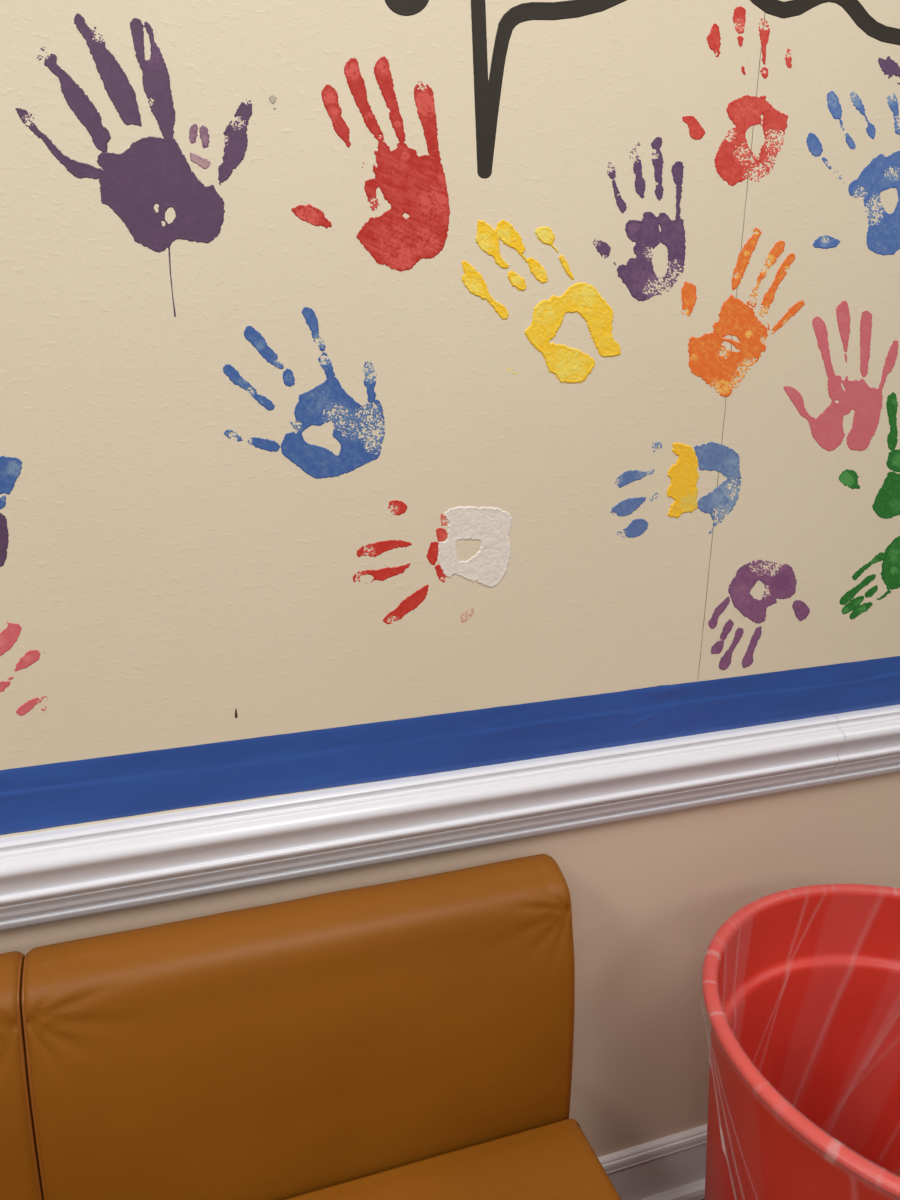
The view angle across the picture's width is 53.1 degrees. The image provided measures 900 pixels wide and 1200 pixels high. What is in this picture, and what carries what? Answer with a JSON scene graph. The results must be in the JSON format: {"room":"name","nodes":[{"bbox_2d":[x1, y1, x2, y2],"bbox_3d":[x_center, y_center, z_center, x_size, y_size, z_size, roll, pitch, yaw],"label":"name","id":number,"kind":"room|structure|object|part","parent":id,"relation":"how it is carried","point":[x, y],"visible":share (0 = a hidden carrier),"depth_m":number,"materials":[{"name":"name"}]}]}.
{"room":"waiting room","nodes":[
{"label":"waiting room","id":0,"kind":"room"},
{"bbox_2d":[0,0,899,1156],"bbox_3d":[0.114,-0.335,1.165,7.800,2.950,0.120,-5,18,-18],"label":"wall","id":1,"kind":"structure","parent":0,"point":[172,575],"depth_m":1.09,"materials":[{"name":"beige paint"}]},
{"bbox_2d":[0,513,8,566],"bbox_3d":[-0.491,-0.064,0.965,0.035,0.060,0.001,-5,18,-18],"label":"handprint","id":2,"kind":"object","parent":1,"relation":"attached to","point":[4,535],"visible":1,"depth_m":0.97,"materials":[{"name":"paint"}]},
{"bbox_2d":[0,456,21,509],"bbox_3d":[-0.482,-0.123,0.950,0.061,0.057,0.001,-5,18,-18],"label":"handprint","id":3,"kind":"object","parent":1,"relation":"attached to","point":[10,468],"visible":1,"depth_m":0.95,"materials":[{"name":"blue paint"}]},
{"bbox_2d":[0,622,47,715],"bbox_3d":[-0.507,0.080,1.002,0.108,0.114,0.001,-5,18,-18],"label":"handprint","id":4,"kind":"object","parent":1,"relation":"attached to","point":[8,637],"visible":1,"depth_m":1.01,"materials":[{"name":"paint"}]},
{"bbox_2d":[16,13,251,316],"bbox_3d":[-0.312,-0.434,0.916,0.226,0.279,0.001,-5,18,-18],"label":"handprint","id":5,"kind":"object","parent":1,"relation":"attached to","point":[154,170],"visible":1,"depth_m":0.91,"materials":[{"name":"paint"}]},
{"bbox_2d":[189,124,210,168],"bbox_3d":[-0.258,-0.466,0.926,0.021,0.042,0.001,-5,18,-18],"label":"paint smudge","id":6,"kind":"object","parent":1,"relation":"attached to","point":[204,163],"visible":1,"depth_m":0.93,"materials":[{"name":"pink paint"}]},
{"bbox_2d":[269,95,276,109],"bbox_3d":[-0.184,-0.518,0.936,0.009,0.015,0.001,-5,18,-18],"label":"paint smudge","id":7,"kind":"object","parent":1,"relation":"attached to","point":[272,98],"visible":1,"depth_m":0.94,"materials":[{"name":"beige paint"}]},
{"bbox_2d":[223,307,384,478],"bbox_3d":[-0.165,-0.234,1.029,0.188,0.193,0.001,-5,18,-18],"label":"handprint","id":8,"kind":"object","parent":1,"relation":"attached to","point":[318,462],"visible":1,"depth_m":1.04,"materials":[{"name":"blue paint"}]},
{"bbox_2d":[291,56,449,271],"bbox_3d":[-0.085,-0.475,0.985,0.181,0.216,0.001,-5,18,-18],"label":"handprint","id":9,"kind":"object","parent":1,"relation":"attached to","point":[414,185],"visible":1,"depth_m":1.00,"materials":[{"name":"paint"}]},
{"bbox_2d":[385,0,428,15],"bbox_3d":[-0.045,-0.640,0.949,0.052,0.043,0.001,-5,18,-18],"label":"dot","id":10,"kind":"object","parent":1,"relation":"attached to","point":[400,7],"visible":1,"depth_m":0.95,"materials":[{"name":"black paint"}]},
{"bbox_2d":[0,715,844,931],"bbox_3d":[-1.474,0.425,0.743,4.407,0.126,0.036,-5,18,-18],"label":"trim","id":11,"kind":"structure","parent":1,"relation":"attached to","point":[51,876],"depth_m":1.19,"materials":[{"name":"white paint"}]},
{"bbox_2d":[353,500,512,623],"bbox_3d":[-0.020,-0.046,1.138,0.212,0.167,0.002,-5,18,-18],"label":"handprint","id":12,"kind":"object","parent":1,"relation":"attached to","point":[491,526],"visible":1,"depth_m":1.14,"materials":[{"name":"white paint"}]},
{"bbox_2d":[0,656,899,834],"bbox_3d":[0.128,0.181,1.258,7.796,0.088,0.003,-5,18,-18],"label":"painted stripe","id":13,"kind":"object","parent":1,"relation":"attached to","point":[45,796],"depth_m":1.20,"materials":[{"name":"blue paint"}]},
{"bbox_2d":[461,220,620,382],"bbox_3d":[0.115,-0.358,1.091,0.218,0.186,0.002,-5,18,-18],"label":"handprint","id":14,"kind":"object","parent":1,"relation":"attached to","point":[569,365],"visible":1,"depth_m":1.10,"materials":[{"name":"yellow paint"}]},
{"bbox_2d":[471,0,626,178],"bbox_3d":[0.128,-0.603,1.022,0.231,0.239,0.001,-5,18,-18],"label":"speech bubble outline","id":15,"kind":"object","parent":1,"relation":"attached to","point":[487,93],"visible":1,"depth_m":1.00,"materials":[{"name":"black paint"}]},
{"bbox_2d":[593,137,685,300],"bbox_3d":[0.235,-0.465,1.102,0.132,0.188,0.001,-5,18,-18],"label":"handprint","id":16,"kind":"object","parent":1,"relation":"attached to","point":[635,274],"visible":1,"depth_m":1.11,"materials":[{"name":"paint"}]},
{"bbox_2d":[598,1124,706,1199],"bbox_3d":[0.120,1.034,1.500,7.800,0.134,0.030,-5,18,-18],"label":"baseboard","id":17,"kind":"structure","parent":1,"relation":"attached to","point":[671,1167],"depth_m":1.58,"materials":[{"name":"white paint"}]},
{"bbox_2d":[610,441,740,537],"bbox_3d":[0.310,-0.150,1.224,0.204,0.132,0.001,-5,18,-18],"label":"handprint","id":18,"kind":"object","parent":1,"relation":"attached to","point":[711,456],"visible":1,"depth_m":1.23,"materials":[{"name":"paint"}]},
{"bbox_2d":[698,14,764,675],"bbox_3d":[0.380,-0.816,1.047,0.005,1.953,0.001,-5,18,-18],"label":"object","id":19,"kind":"structure","parent":1,"relation":"attached to","point":[764,14],"depth_m":1.21,"materials":[{"name":"grey"}]},
{"bbox_2d":[682,6,791,185],"bbox_3d":[0.352,-0.612,1.099,0.153,0.196,0.001,-5,18,-18],"label":"handprint","id":20,"kind":"object","parent":1,"relation":"attached to","point":[744,112],"visible":1,"depth_m":1.11,"materials":[{"name":"red paint"}]},
{"bbox_2d":[681,228,804,396],"bbox_3d":[0.385,-0.375,1.183,0.194,0.213,0.001,-5,18,-18],"label":"handprint","id":21,"kind":"object","parent":1,"relation":"attached to","point":[737,318],"visible":1,"depth_m":1.18,"materials":[{"name":"orange paint"}]},
{"bbox_2d":[708,560,809,669],"bbox_3d":[0.459,0.021,1.329,0.180,0.168,0.001,-5,18,-18],"label":"handprint","id":22,"kind":"object","parent":1,"relation":"attached to","point":[782,585],"visible":1,"depth_m":1.32,"materials":[{"name":"paint"}]},
{"bbox_2d":[750,0,899,44],"bbox_3d":[0.491,-0.730,1.113,0.342,0.060,0.001,-5,18,-18],"label":"wavy outline","id":23,"kind":"object","parent":1,"relation":"attached to","point":[854,9],"visible":1,"depth_m":1.11,"materials":[{"name":"black paint"}]},
{"bbox_2d":[783,300,897,450],"bbox_3d":[0.547,-0.310,1.260,0.190,0.207,0.001,-5,18,-18],"label":"handprint","id":24,"kind":"object","parent":1,"relation":"attached to","point":[827,429],"visible":1,"depth_m":1.27,"materials":[{"name":"pink paint"}]},
{"bbox_2d":[806,91,899,255],"bbox_3d":[0.551,-0.560,1.186,0.208,0.197,0.001,-5,18,-18],"label":"handprint","id":25,"kind":"object","parent":1,"relation":"attached to","point":[883,238],"visible":1,"depth_m":1.19,"materials":[{"name":"blue paint"}]},
{"bbox_2d":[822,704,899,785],"bbox_3d":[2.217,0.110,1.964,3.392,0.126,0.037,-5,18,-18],"label":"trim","id":26,"kind":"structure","parent":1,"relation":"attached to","point":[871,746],"depth_m":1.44,"materials":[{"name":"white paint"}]},
{"bbox_2d":[839,392,899,518],"bbox_3d":[0.645,-0.215,1.324,0.170,0.197,0.001,-5,18,-18],"label":"handprint","id":27,"kind":"object","parent":1,"relation":"attached to","point":[886,505],"visible":1,"depth_m":1.33,"materials":[{"name":"green paint"}]},
{"bbox_2d":[840,536,899,619],"bbox_3d":[0.669,-0.037,1.387,0.158,0.133,0.001,-5,18,-18],"label":"handprint","id":28,"kind":"object","parent":1,"relation":"attached to","point":[890,572],"visible":1,"depth_m":1.38,"materials":[{"name":"green paint"}]},
{"bbox_2d":[878,56,899,83],"bbox_3d":[0.606,-0.675,1.171,0.132,0.050,0.001,-5,18,-18],"label":"handprint","id":29,"kind":"object","parent":1,"relation":"attached to","point":[890,68],"visible":1,"depth_m":1.15,"materials":[{"name":"paint"}]},
{"bbox_3d":[0.975,1.876,-0.866,7.800,0.100,5.570,-5,18,-18],"label":"floor","id":30,"kind":"structure","parent":0,"visible":0},
{"bbox_2d":[0,854,620,1199],"bbox_3d":[-0.399,0.871,0.878,1.351,0.790,0.679,-5,18,-18],"label":"sofa","id":31,"kind":"object","parent":30,"relation":"on","point":[413,1038],"visible":1,"depth_m":1.11,"materials":[{"name":"brown leather"}]},
{"bbox_3d":[-0.805,0.675,0.971,0.674,0.479,0.141,-5,18,-18],"label":"backrest","id":32,"kind":"part","parent":31,"relation":"part of","materials":[{"name":"brown leather"}]},
{"bbox_3d":[-0.060,0.871,0.932,0.676,0.116,0.558,-5,18,-18],"label":"seat","id":33,"kind":"part","parent":31,"relation":"part of","materials":[{"name":"brown leather"}]},
{"bbox_2d":[702,884,899,1199],"bbox_3d":[0.591,0.839,1.186,0.563,0.700,0.563,-5,18,-18],"label":"trash can","id":34,"kind":"object","parent":30,"relation":"on","point":[801,985],"visible":1,"depth_m":1.34,"materials":[{"name":"red plastic"}]}
]}

